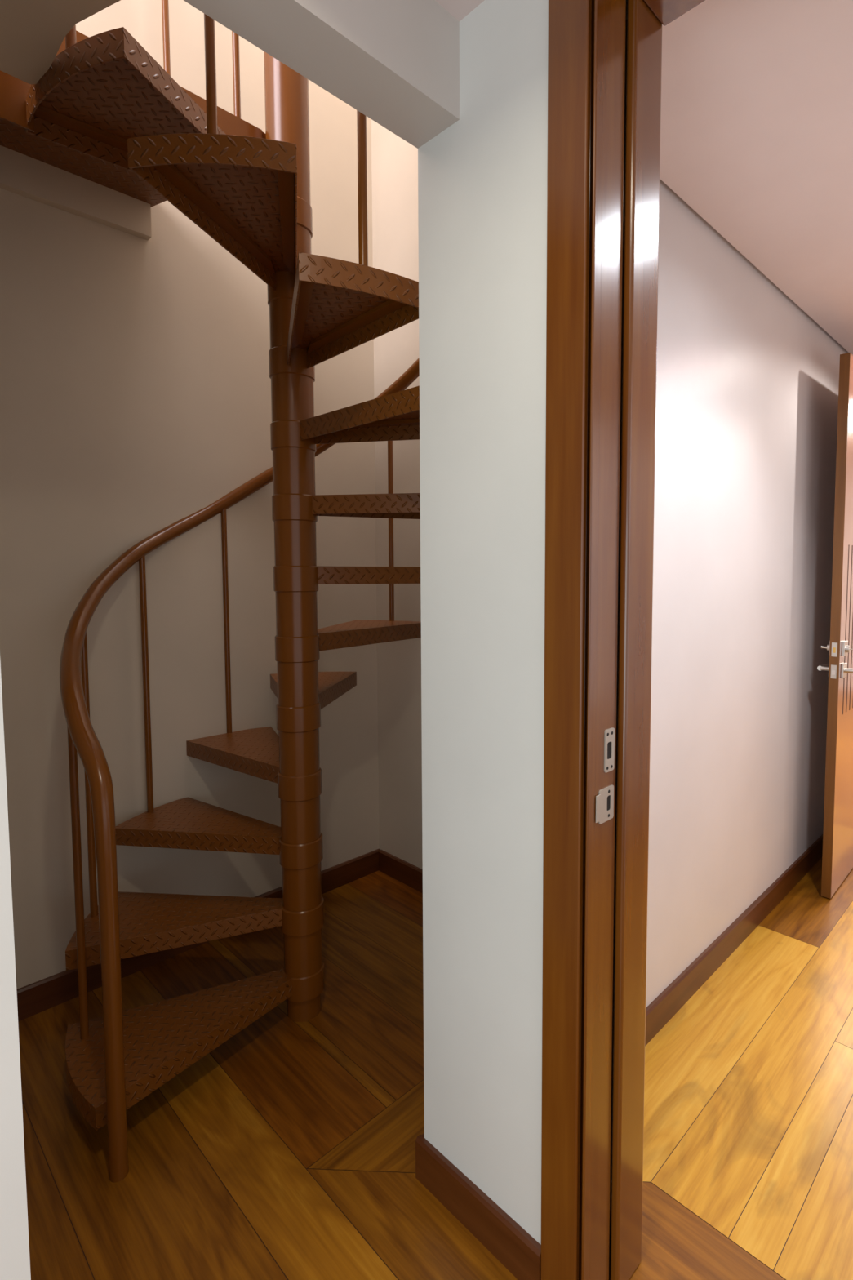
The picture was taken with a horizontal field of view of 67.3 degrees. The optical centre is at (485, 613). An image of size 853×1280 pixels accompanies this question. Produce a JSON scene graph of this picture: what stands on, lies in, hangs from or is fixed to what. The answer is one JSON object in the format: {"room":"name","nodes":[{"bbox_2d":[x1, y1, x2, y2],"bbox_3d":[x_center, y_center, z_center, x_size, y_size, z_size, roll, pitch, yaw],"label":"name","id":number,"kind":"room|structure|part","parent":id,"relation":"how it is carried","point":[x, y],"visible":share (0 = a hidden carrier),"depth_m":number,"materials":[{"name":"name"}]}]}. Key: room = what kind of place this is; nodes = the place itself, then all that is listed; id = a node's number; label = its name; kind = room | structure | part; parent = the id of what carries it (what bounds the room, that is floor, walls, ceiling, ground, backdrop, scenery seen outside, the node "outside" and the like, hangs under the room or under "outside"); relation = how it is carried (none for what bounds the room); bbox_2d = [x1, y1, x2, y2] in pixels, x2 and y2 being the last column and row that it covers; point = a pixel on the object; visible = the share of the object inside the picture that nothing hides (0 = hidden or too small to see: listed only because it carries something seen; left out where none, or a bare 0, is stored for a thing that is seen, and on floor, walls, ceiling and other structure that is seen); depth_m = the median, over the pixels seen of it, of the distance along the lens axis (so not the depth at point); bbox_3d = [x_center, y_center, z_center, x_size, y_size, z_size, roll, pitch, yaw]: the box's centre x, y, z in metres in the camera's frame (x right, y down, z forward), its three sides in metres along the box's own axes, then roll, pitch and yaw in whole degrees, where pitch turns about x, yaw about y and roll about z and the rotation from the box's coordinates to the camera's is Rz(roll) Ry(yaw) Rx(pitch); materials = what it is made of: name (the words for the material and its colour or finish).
{"room":"stairwell","nodes":[
{"label":"stairwell","id":0,"kind":"room"},
{"bbox_2d":[0,0,120,84],"bbox_3d":[-0.798,-1.160,0.970,0.625,0.210,0.620,3,5,43],"label":"ceiling","id":1,"kind":"structure","parent":0,"point":[33,33],"depth_m":1.16,"materials":[{"name":"paint"}]},
{"bbox_2d":[0,0,378,989],"bbox_3d":[-1.797,-1.290,1.352,0.150,5.000,4.015,3,5,43],"label":"wall","id":2,"kind":"structure","parent":0,"point":[135,381],"depth_m":2.07,"materials":[{"name":"paint"}]},
{"bbox_2d":[0,145,151,240],"bbox_3d":[-1.363,-1.213,1.686,0.030,0.100,0.887,3,5,43],"label":"beam","id":3,"kind":"structure","parent":2,"relation":"attached to","point":[21,175],"depth_m":1.84,"materials":[{"name":"paint"}]},
{"bbox_2d":[16,848,380,1021],"bbox_3d":[-1.068,1.119,2.161,0.014,0.090,1.764,3,5,43],"label":"baseboard","id":4,"kind":"structure","parent":2,"relation":"attached to","point":[33,998],"depth_m":2.05,"materials":[{"name":"brown wood"}]},
{"bbox_2d":[371,120,422,869],"bbox_3d":[0.032,-1.349,2.281,1.232,5.000,0.150,3,5,43],"label":"wall","id":5,"kind":"structure","parent":0,"point":[394,161],"depth_m":2.61,"materials":[{"name":"paint"}]},
{"bbox_2d":[378,849,422,893],"bbox_3d":[-0.024,1.104,2.379,1.202,0.090,0.014,3,5,43],"label":"baseboard","id":6,"kind":"structure","parent":5,"relation":"attached to","point":[404,872],"depth_m":2.68,"materials":[{"name":"brown wood"}]},
{"bbox_2d":[0,178,848,1279],"bbox_3d":[1.328,-0.201,2.728,0.140,2.650,10.200,3,5,43],"label":"wall","id":7,"kind":"structure","parent":0,"point":[758,377],"depth_m":2.03,"materials":[{"name":"paint"}]},
{"bbox_2d":[183,0,459,148],"bbox_3d":[-0.333,-0.968,0.935,0.116,0.168,0.710,3,5,43],"label":"beam","id":8,"kind":"structure","parent":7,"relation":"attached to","point":[396,63],"depth_m":1.05,"materials":[{"name":"paint"}]},
{"bbox_2d":[644,834,822,1045],"bbox_3d":[0.966,1.108,2.317,0.014,0.090,2.545,3,5,43],"label":"baseboard","id":9,"kind":"structure","parent":7,"relation":"attached to","point":[670,1001],"depth_m":2.12,"materials":[{"name":"brown wood"}]},
{"bbox_2d":[17,857,852,1279],"bbox_3d":[1.919,1.157,2.256,4.599,0.001,10.199,3,5,43],"label":"floor","id":10,"kind":"structure","parent":0,"point":[171,1217],"depth_m":1.49,"materials":[{"name":"brown wood"}]},
{"bbox_2d":[0,0,421,1182],"bbox_3d":[-0.683,-1.104,1.586,1.264,4.600,1.687,3,5,43],"label":"spiral staircase","id":11,"kind":"structure","parent":10,"relation":"on","point":[104,112],"depth_m":1.69,"materials":[{"name":"brown metal"}]},
{"bbox_3d":[-0.793,0.884,1.359,0.036,0.660,0.036,3,5,43],"label":"newel post","id":12,"kind":"part","parent":11,"relation":"part of","materials":[{"name":"brown paint"}]},
{"bbox_3d":[-0.538,-0.845,1.766,1.214,2.740,1.213,3,5,43],"label":"handrail","id":13,"kind":"part","parent":11,"relation":"part of","materials":[{"name":"brown paint"}]},
{"bbox_2d":[417,0,548,1244],"bbox_3d":[0.266,0.005,1.478,0.328,2.400,0.810,3,5,43],"label":"wall partition","id":14,"kind":"structure","parent":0,"point":[482,180],"depth_m":1.17,"materials":[{"name":"white paint"}]},
{"bbox_2d":[415,1133,541,1279],"bbox_3d":[-0.022,1.177,1.259,0.339,0.090,0.014,3,5,43],"label":"baseboard","id":15,"kind":"structure","parent":14,"relation":"attached to","point":[518,1251],"depth_m":1.24,"materials":[{"name":"brown wood"}]},
{"bbox_2d":[625,0,627,20],"bbox_3d":[0.530,-1.015,0.712,1.015,0.045,0.155,3,5,43],"label":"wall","id":16,"kind":"structure","parent":0,"point":[626,16],"depth_m":1.07,"materials":[{"name":"white paint"}]},
{"bbox_2d":[435,0,852,355],"bbox_3d":[0.955,-1.045,-0.027,3.067,0.110,5.770,3,5,43],"label":"ceiling","id":17,"kind":"structure","parent":0,"point":[757,117],"depth_m":1.44,"materials":[{"name":"paint"}]},
{"bbox_3d":[1.567,0.168,-0.194,1.840,2.290,0.155,3,5,43],"label":"wall","id":18,"kind":"structure","parent":0,"visible":0},
{"bbox_2d":[540,0,705,1279],"bbox_3d":[0.560,0.106,0.759,1.097,2.290,0.184,3,5,43],"label":"door frame","id":19,"kind":"structure","parent":18,"relation":"in","point":[604,68],"depth_m":1.05,"materials":[{"name":"brown wood"}]},
{"bbox_3d":[0.130,0.102,1.047,0.076,2.262,0.012,3,5,43],"label":"casing","id":20,"kind":"part","parent":19,"relation":"part of","materials":[{"name":"brown wood"}]},
{"bbox_3d":[0.202,0.318,1.064,0.002,0.057,0.043,3,5,43],"label":"strike plate","id":21,"kind":"part","parent":19,"relation":"part of","materials":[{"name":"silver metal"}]},
{"bbox_3d":[0.207,0.227,1.063,0.002,0.072,0.028,3,5,43],"label":"strike plate","id":22,"kind":"part","parent":19,"relation":"part of","materials":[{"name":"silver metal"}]},
{"bbox_3d":[0.247,0.080,1.165,0.082,2.290,0.012,3,5,43],"label":"casing","id":23,"kind":"part","parent":19,"relation":"part of","materials":[{"name":"brown wood"}]},
{"bbox_3d":[1.926,-0.204,3.167,0.128,2.600,0.120,3,5,43],"label":"wall","id":24,"kind":"structure","parent":0,"visible":0},
{"bbox_2d":[817,352,852,898],"bbox_3d":[1.627,0.055,2.770,0.155,2.122,0.811,3,5,42],"label":"door","id":25,"kind":"structure","parent":24,"relation":"in","point":[837,834],"depth_m":2.51,"materials":[{"name":"brown wood"}]},
{"bbox_3d":[1.393,0.217,2.620,0.024,0.021,0.133,3,5,42],"label":"lever","id":26,"kind":"part","parent":25,"relation":"part of","materials":[{"name":"silver metal"}]},
{"bbox_3d":[1.419,0.136,2.512,0.010,0.058,0.056,3,5,42],"label":"lock plate","id":27,"kind":"part","parent":25,"relation":"part of","materials":[{"name":"silver metal"}]}
]}

